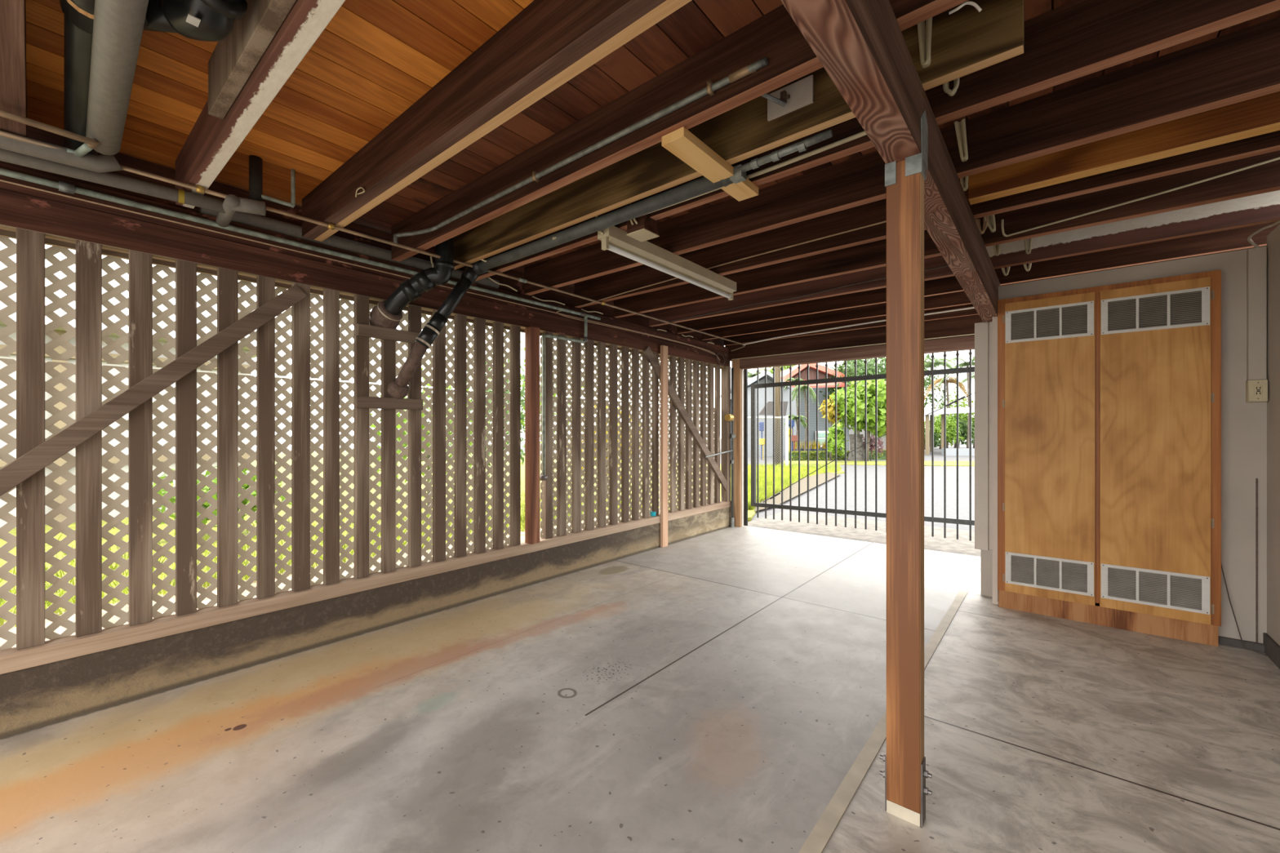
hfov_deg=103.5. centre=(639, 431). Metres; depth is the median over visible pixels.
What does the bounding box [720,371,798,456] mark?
house
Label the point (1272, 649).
baseboard
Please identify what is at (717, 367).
wooden slat
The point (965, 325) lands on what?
header board
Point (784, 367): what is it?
tree
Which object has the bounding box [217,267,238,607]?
wooden slat
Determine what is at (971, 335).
board
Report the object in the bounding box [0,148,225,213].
insulated pipe
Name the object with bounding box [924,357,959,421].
palm tree
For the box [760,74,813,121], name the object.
wall plate
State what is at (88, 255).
wooden slat
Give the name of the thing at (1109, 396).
tall cabinet
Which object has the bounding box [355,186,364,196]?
wire hook
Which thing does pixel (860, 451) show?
stump
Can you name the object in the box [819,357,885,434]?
tree
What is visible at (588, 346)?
wooden slat
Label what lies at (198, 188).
copper pipe
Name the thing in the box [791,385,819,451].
palm tree
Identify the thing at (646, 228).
wood block
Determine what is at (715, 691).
floor
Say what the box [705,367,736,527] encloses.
standpipe
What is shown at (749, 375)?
palm tree
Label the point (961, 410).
carport
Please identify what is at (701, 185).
drain pipe
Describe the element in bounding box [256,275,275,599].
wooden slat
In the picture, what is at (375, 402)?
cleat
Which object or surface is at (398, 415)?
shrub
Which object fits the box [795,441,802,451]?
potted grass
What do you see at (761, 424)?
sign
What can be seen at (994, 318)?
trim
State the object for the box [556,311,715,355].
wire
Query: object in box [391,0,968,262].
joist
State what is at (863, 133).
pipe
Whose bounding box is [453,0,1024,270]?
joist
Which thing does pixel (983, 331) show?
trim
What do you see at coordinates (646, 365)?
wooden slat
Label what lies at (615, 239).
lamp
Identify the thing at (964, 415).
tree
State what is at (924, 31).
cable loop
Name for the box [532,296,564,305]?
cable
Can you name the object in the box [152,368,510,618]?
lattice panel
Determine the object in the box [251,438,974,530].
ground
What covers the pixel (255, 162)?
stub
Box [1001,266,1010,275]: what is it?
cable loop
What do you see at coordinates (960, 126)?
cable loop
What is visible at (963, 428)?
tree
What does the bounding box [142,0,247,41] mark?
drain elbow
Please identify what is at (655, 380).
wooden slat
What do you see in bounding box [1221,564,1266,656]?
wire
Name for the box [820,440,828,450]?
potted grass
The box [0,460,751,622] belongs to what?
yard
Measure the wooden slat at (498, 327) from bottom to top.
1.974 m
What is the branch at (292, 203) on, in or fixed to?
attached to the copper pipe at (198, 188)
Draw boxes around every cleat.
[355,323,419,343]
[355,395,422,409]
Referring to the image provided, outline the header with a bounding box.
[739,335,974,369]
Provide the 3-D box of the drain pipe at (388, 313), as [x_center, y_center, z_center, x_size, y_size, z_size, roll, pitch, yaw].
[-1.661,-1.077,3.616,0.669,0.768,0.235,0,0,17]
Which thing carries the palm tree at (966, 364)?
on the ground at (951, 471)
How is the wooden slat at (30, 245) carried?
on the plate at (11, 660)
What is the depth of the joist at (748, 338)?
6.24 m
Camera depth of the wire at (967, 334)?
6.39 m
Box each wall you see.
[0,506,731,738]
[941,448,974,455]
[980,246,1266,643]
[1266,224,1279,645]
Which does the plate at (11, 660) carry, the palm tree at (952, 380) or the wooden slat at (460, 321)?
the wooden slat at (460, 321)
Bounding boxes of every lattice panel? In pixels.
[0,235,128,364]
[0,358,128,650]
[152,265,510,392]
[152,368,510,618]
[540,336,651,402]
[540,395,651,537]
[658,357,707,406]
[658,404,707,514]
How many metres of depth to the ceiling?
2.14 m
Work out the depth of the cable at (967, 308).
6.16 m
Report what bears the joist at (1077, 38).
attached to the ceiling
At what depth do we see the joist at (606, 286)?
3.38 m
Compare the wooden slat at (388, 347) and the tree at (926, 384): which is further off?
the tree at (926, 384)
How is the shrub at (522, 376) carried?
on the yard at (126, 521)
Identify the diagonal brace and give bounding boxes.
[0,284,306,496]
[643,346,726,490]
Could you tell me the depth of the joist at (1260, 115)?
2.29 m
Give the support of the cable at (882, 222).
attached to the joist at (606, 286)
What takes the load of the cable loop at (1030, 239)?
attached to the joist at (1261, 208)
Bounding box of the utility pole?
[774,366,781,465]
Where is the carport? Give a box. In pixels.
[924,406,974,454]
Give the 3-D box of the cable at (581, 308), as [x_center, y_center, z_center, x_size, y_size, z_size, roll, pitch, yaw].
[-0.492,-1.235,5.192,0.236,0.041,0.011,0,0,-22]
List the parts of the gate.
rail, rail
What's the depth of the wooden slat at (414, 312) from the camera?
3.82 m
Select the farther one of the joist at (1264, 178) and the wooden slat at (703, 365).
the wooden slat at (703, 365)
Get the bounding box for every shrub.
[152,465,291,528]
[345,362,493,515]
[426,345,555,477]
[466,341,597,465]
[566,398,642,493]
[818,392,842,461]
[823,421,848,457]
[862,434,885,461]
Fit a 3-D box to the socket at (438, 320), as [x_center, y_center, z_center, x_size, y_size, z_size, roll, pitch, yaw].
[-1.472,-0.788,3.661,0.145,0.150,0.100,0,0,-30]
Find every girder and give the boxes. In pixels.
[780,0,922,164]
[922,87,999,322]
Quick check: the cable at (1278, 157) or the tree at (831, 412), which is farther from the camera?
the tree at (831, 412)
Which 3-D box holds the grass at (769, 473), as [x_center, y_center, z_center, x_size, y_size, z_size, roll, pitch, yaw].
[4.402,1.375,15.704,3.775,0.169,13.611,0,0,20]
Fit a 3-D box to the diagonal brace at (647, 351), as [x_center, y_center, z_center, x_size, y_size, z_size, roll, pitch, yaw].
[0.674,-0.065,6.648,0.036,1.884,1.970,0,0,40]
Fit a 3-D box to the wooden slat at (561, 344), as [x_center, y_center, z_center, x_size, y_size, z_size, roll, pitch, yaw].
[-0.771,0.035,4.970,0.042,1.974,0.089,0,0,40]
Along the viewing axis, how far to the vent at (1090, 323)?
3.80 m
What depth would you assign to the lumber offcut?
2.24 m
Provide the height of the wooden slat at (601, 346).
1.974 m
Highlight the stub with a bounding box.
[248,155,262,201]
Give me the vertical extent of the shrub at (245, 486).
0.986 m
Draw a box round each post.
[524,326,539,544]
[731,359,743,527]
[742,368,747,525]
[879,109,932,826]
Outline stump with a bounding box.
[847,434,864,461]
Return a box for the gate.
[751,350,974,541]
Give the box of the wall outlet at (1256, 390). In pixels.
[1245,379,1267,402]
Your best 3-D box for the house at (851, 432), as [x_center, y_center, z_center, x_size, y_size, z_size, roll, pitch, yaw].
[16.524,-0.308,38.500,3.991,3.615,3.000,0,0,0]
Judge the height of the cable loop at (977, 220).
0.103 m
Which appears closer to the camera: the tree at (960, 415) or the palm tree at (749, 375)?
the palm tree at (749, 375)
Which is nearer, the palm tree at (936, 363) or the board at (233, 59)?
the board at (233, 59)
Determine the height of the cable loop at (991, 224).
0.136 m
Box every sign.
[758,422,764,459]
[759,438,764,459]
[788,420,794,451]
[791,435,797,450]
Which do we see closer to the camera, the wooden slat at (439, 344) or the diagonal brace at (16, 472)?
the diagonal brace at (16, 472)
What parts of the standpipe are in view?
arm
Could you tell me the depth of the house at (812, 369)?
33.00 m
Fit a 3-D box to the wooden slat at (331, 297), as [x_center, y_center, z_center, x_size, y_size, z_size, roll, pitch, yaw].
[-2.076,0.035,3.393,0.044,1.974,0.087,0,0,40]
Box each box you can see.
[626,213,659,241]
[729,164,746,183]
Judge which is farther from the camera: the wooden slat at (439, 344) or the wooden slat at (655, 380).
the wooden slat at (655, 380)
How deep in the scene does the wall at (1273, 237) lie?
3.09 m
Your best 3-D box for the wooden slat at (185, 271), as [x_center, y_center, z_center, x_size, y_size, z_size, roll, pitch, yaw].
[-2.545,0.035,2.830,0.040,1.974,0.085,0,0,40]
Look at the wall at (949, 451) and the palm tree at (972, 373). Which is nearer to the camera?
the wall at (949, 451)
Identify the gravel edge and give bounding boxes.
[754,472,840,511]
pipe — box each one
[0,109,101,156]
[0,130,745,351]
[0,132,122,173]
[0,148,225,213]
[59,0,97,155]
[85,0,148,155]
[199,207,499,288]
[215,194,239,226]
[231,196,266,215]
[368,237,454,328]
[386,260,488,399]
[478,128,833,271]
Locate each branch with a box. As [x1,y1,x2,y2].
[261,168,295,208]
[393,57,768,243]
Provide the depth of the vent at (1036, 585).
3.80 m
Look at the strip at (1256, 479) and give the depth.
3.22 m
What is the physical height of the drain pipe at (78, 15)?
0.125 m
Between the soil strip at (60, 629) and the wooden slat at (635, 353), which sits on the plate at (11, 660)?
the wooden slat at (635, 353)
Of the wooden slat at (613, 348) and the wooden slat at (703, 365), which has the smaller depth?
the wooden slat at (613, 348)
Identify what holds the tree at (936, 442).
on the ground at (951, 471)
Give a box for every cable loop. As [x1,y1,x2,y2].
[917,17,932,67]
[942,77,959,96]
[954,118,968,161]
[960,176,968,191]
[975,216,988,234]
[983,214,995,232]
[993,244,1000,256]
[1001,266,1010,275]
[1023,237,1032,253]
[1023,262,1031,271]
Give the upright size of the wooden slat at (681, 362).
1.974 m
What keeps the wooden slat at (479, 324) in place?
on the plate at (11, 660)
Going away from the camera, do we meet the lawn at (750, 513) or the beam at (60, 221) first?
the beam at (60, 221)
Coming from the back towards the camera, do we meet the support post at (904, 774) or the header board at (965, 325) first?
the header board at (965, 325)
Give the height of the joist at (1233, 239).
0.240 m
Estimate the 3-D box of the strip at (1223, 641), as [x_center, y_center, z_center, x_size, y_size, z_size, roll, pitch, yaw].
[3.883,1.375,3.260,0.190,0.050,0.025,0,0,40]
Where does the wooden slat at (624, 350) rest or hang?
on the plate at (11, 660)
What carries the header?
attached to the post at (735, 363)
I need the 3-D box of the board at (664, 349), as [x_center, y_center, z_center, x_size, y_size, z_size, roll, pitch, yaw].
[0.294,0.180,6.136,0.040,2.440,0.105,0,0,40]
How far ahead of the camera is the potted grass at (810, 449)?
28.45 m
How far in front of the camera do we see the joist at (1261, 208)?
3.56 m
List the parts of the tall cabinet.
door, door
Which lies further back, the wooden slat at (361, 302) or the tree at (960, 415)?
the tree at (960, 415)
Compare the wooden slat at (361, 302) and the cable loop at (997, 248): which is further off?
the cable loop at (997, 248)
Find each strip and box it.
[0,229,720,368]
[0,510,660,646]
[1217,635,1264,653]
[1255,478,1257,643]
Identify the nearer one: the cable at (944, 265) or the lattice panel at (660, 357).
the cable at (944, 265)
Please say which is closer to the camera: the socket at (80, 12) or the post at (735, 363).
the socket at (80, 12)
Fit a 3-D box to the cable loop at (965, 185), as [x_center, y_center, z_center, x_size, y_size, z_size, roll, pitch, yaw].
[1.735,-1.333,2.699,0.038,0.090,0.023,0,0,40]
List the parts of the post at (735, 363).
door stop strip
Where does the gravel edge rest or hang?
on the lawn at (750, 513)
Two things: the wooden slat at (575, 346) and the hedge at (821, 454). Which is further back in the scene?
the hedge at (821, 454)
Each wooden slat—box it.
[16,227,44,649]
[75,240,102,637]
[128,250,152,626]
[175,259,196,616]
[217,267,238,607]
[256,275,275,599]
[291,282,310,591]
[323,288,339,585]
[354,293,368,578]
[381,299,395,573]
[408,305,421,567]
[432,310,445,562]
[453,314,466,557]
[473,317,485,553]
[493,321,503,549]
[510,324,520,546]
[542,331,552,538]
[556,333,566,536]
[571,337,580,533]
[584,339,593,530]
[597,342,605,527]
[608,344,617,524]
[621,346,629,522]
[631,348,639,520]
[642,351,649,518]
[651,352,658,515]
[669,355,675,512]
[677,357,684,511]
[685,359,692,509]
[693,360,699,507]
[700,362,706,506]
[707,363,714,504]
[714,364,719,502]
[720,365,730,502]
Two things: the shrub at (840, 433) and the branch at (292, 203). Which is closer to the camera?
the branch at (292, 203)
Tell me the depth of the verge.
23.29 m
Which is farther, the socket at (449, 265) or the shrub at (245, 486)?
the shrub at (245, 486)
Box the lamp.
[595,215,736,300]
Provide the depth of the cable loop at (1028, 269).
3.73 m
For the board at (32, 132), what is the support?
attached to the ceiling
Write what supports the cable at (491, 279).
attached to the joist at (1077, 38)
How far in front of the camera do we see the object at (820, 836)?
2.08 m
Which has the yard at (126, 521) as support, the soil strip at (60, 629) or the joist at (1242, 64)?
the soil strip at (60, 629)
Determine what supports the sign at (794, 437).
on the ground at (951, 471)
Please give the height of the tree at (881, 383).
4.324 m
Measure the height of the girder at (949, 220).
0.315 m
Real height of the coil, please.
0.190 m
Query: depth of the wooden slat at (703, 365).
6.93 m
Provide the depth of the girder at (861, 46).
1.42 m
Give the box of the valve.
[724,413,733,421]
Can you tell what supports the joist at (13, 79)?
attached to the ceiling
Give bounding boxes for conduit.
[0,167,600,480]
[1246,219,1279,380]
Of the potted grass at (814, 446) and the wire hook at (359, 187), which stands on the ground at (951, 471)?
the potted grass at (814, 446)
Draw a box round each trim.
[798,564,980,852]
[974,321,992,550]
[992,316,998,604]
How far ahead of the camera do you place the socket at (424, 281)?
3.53 m
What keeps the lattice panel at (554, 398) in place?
on the plate at (11, 660)
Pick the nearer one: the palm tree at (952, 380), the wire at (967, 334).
the wire at (967, 334)
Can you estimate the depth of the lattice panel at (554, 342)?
5.37 m
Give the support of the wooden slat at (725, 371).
on the plate at (11, 660)
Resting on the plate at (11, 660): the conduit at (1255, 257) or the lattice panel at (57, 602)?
the lattice panel at (57, 602)
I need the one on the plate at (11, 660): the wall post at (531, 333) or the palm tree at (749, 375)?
the wall post at (531, 333)
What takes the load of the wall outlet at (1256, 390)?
attached to the wall at (1243, 424)
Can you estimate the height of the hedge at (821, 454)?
0.574 m
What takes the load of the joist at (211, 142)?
attached to the ceiling
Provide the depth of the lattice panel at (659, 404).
6.54 m
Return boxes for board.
[0,125,724,346]
[208,0,296,119]
[660,345,667,547]
[724,314,983,359]
[729,334,974,361]
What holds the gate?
on the apron
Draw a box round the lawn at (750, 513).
[277,450,844,518]
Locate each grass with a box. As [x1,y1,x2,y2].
[747,462,841,510]
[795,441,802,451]
[802,439,811,451]
[810,439,821,451]
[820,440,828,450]
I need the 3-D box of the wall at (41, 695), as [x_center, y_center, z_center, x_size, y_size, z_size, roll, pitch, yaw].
[-1.866,1.254,3.753,0.238,0.293,9.800,0,0,40]
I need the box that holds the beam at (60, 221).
[0,188,729,366]
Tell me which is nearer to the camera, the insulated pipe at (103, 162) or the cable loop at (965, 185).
the insulated pipe at (103, 162)
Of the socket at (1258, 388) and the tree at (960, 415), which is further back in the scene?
the tree at (960, 415)
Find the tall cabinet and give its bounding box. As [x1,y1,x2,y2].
[997,269,1221,646]
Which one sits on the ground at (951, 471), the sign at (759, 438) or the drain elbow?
the sign at (759, 438)
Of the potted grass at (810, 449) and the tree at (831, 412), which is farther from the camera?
the potted grass at (810, 449)
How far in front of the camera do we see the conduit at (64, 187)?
3.15 m
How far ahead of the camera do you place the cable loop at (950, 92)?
1.95 m
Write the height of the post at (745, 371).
2.500 m
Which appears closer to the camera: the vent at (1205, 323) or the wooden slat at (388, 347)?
the vent at (1205, 323)
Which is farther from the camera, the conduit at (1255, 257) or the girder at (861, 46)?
the conduit at (1255, 257)
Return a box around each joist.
[0,0,26,137]
[175,0,345,208]
[302,0,666,239]
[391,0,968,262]
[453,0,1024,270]
[475,0,1279,281]
[524,16,1279,295]
[573,130,1279,307]
[613,150,1279,318]
[648,190,1279,326]
[676,222,1279,333]
[702,245,1266,340]
[724,303,977,345]
[968,91,1279,204]
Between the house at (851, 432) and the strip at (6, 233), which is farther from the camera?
the house at (851, 432)
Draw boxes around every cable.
[430,256,433,267]
[488,276,517,291]
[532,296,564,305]
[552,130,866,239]
[580,220,886,306]
[581,308,603,314]
[658,265,948,324]
[742,306,974,345]
[1000,156,1279,236]
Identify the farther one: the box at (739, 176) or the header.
the header
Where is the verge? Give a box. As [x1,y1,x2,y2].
[783,461,974,466]
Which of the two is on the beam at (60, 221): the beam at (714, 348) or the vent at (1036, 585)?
the beam at (714, 348)
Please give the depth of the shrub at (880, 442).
25.43 m
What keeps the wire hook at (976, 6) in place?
attached to the joist at (775, 36)
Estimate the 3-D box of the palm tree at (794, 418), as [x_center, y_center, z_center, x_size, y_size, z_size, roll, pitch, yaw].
[8.359,0.290,26.987,1.281,2.429,1.277,0,0,40]
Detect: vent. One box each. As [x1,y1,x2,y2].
[1005,301,1093,343]
[1005,551,1093,596]
[1101,286,1209,334]
[1101,563,1209,614]
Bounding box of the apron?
[747,511,980,556]
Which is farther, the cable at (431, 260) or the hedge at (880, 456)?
the hedge at (880, 456)
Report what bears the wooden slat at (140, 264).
on the plate at (11, 660)
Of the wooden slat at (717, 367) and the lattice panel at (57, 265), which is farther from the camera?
the wooden slat at (717, 367)
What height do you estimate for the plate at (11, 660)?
0.084 m
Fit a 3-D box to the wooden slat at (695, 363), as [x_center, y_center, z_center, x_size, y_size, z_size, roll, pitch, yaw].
[0.761,0.035,6.816,0.045,1.974,0.089,0,0,40]
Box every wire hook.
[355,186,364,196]
[948,0,982,14]
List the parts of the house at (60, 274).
trim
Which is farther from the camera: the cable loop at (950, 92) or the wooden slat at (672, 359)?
the wooden slat at (672, 359)
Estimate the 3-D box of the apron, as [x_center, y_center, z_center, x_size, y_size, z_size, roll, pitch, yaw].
[3.958,1.447,6.698,5.050,0.050,1.834,0,0,40]
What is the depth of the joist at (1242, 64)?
2.25 m
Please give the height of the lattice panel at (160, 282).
0.560 m
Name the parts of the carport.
post, post, post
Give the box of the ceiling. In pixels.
[25,0,1279,287]
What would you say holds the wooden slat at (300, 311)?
on the plate at (11, 660)
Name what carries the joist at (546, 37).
attached to the ceiling
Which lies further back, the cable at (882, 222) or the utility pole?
the utility pole
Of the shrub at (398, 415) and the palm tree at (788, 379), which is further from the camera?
the palm tree at (788, 379)
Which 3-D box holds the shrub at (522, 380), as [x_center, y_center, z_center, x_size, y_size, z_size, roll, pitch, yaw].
[-3.193,-0.700,14.954,3.582,4.160,4.284,0,0,40]
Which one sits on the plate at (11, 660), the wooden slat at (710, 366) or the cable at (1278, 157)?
the wooden slat at (710, 366)
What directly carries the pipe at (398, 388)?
on the cleat at (375, 402)
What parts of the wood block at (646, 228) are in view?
plate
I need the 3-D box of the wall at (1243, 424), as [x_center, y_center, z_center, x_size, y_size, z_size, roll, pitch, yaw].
[3.489,0.113,3.778,1.568,2.575,0.270,0,0,40]
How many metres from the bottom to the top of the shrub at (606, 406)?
2.214 m
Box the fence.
[747,415,788,466]
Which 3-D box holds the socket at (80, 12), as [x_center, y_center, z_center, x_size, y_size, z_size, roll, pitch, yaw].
[-1.646,-1.320,1.513,0.258,0.124,0.131,0,0,40]
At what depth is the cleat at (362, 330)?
3.61 m
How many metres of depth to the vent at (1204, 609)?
3.44 m
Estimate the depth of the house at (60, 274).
7.98 m
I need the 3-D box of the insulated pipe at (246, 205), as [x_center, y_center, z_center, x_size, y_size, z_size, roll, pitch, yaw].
[-2.084,-1.200,2.684,0.143,0.070,0.072,0,0,-30]
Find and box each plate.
[0,501,731,674]
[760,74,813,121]
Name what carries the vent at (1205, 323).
attached to the tall cabinet
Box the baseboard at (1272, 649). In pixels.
[1262,632,1279,669]
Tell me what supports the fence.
on the lawn at (750, 513)
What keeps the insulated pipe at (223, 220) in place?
attached to the insulated pipe at (109, 179)
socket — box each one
[59,0,94,35]
[399,279,422,301]
[413,269,435,292]
[427,311,447,331]
[434,261,454,271]
[1254,385,1262,395]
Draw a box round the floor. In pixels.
[0,525,1279,852]
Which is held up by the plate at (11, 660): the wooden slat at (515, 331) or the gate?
the wooden slat at (515, 331)
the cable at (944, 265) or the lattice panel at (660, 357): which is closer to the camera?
the cable at (944, 265)
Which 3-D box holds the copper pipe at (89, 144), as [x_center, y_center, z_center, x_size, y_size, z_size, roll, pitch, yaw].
[-2.544,-1.211,1.850,0.267,0.047,0.744,0,0,29]
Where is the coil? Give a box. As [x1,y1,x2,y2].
[714,352,728,365]
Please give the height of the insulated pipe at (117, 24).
0.104 m
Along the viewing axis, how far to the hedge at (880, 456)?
26.69 m
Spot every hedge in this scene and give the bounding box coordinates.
[788,450,849,460]
[868,448,885,459]
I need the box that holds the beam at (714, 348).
[0,162,728,355]
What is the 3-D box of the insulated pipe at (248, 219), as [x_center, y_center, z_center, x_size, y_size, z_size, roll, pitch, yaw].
[-1.888,-1.284,3.655,0.090,0.088,1.980,0,0,40]
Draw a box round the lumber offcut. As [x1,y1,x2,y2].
[662,126,758,201]
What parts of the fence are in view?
rail, post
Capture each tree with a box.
[747,368,773,378]
[768,364,795,373]
[783,377,807,442]
[783,414,807,450]
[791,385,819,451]
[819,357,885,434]
[829,378,885,461]
[879,352,949,408]
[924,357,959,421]
[924,376,974,448]
[924,414,964,448]
[924,428,941,449]
[934,391,974,448]
[937,355,974,448]
[947,372,974,400]
[949,417,974,448]
[959,412,974,448]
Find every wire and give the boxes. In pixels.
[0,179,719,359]
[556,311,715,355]
[731,333,974,359]
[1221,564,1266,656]
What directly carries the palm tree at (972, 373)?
on the ground at (951, 471)
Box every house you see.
[0,246,276,528]
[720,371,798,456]
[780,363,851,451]
[848,425,885,450]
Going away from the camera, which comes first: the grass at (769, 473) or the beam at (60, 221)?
the beam at (60, 221)
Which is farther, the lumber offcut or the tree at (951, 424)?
the tree at (951, 424)
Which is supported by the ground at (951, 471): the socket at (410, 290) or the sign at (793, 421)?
the sign at (793, 421)
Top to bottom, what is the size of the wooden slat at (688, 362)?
1.974 m
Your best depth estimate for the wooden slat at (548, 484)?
4.82 m
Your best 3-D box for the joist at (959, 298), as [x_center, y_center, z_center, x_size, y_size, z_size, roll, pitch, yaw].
[2.761,-1.360,5.261,4.960,0.240,0.045,0,0,40]
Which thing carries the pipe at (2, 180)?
attached to the beam at (60, 221)

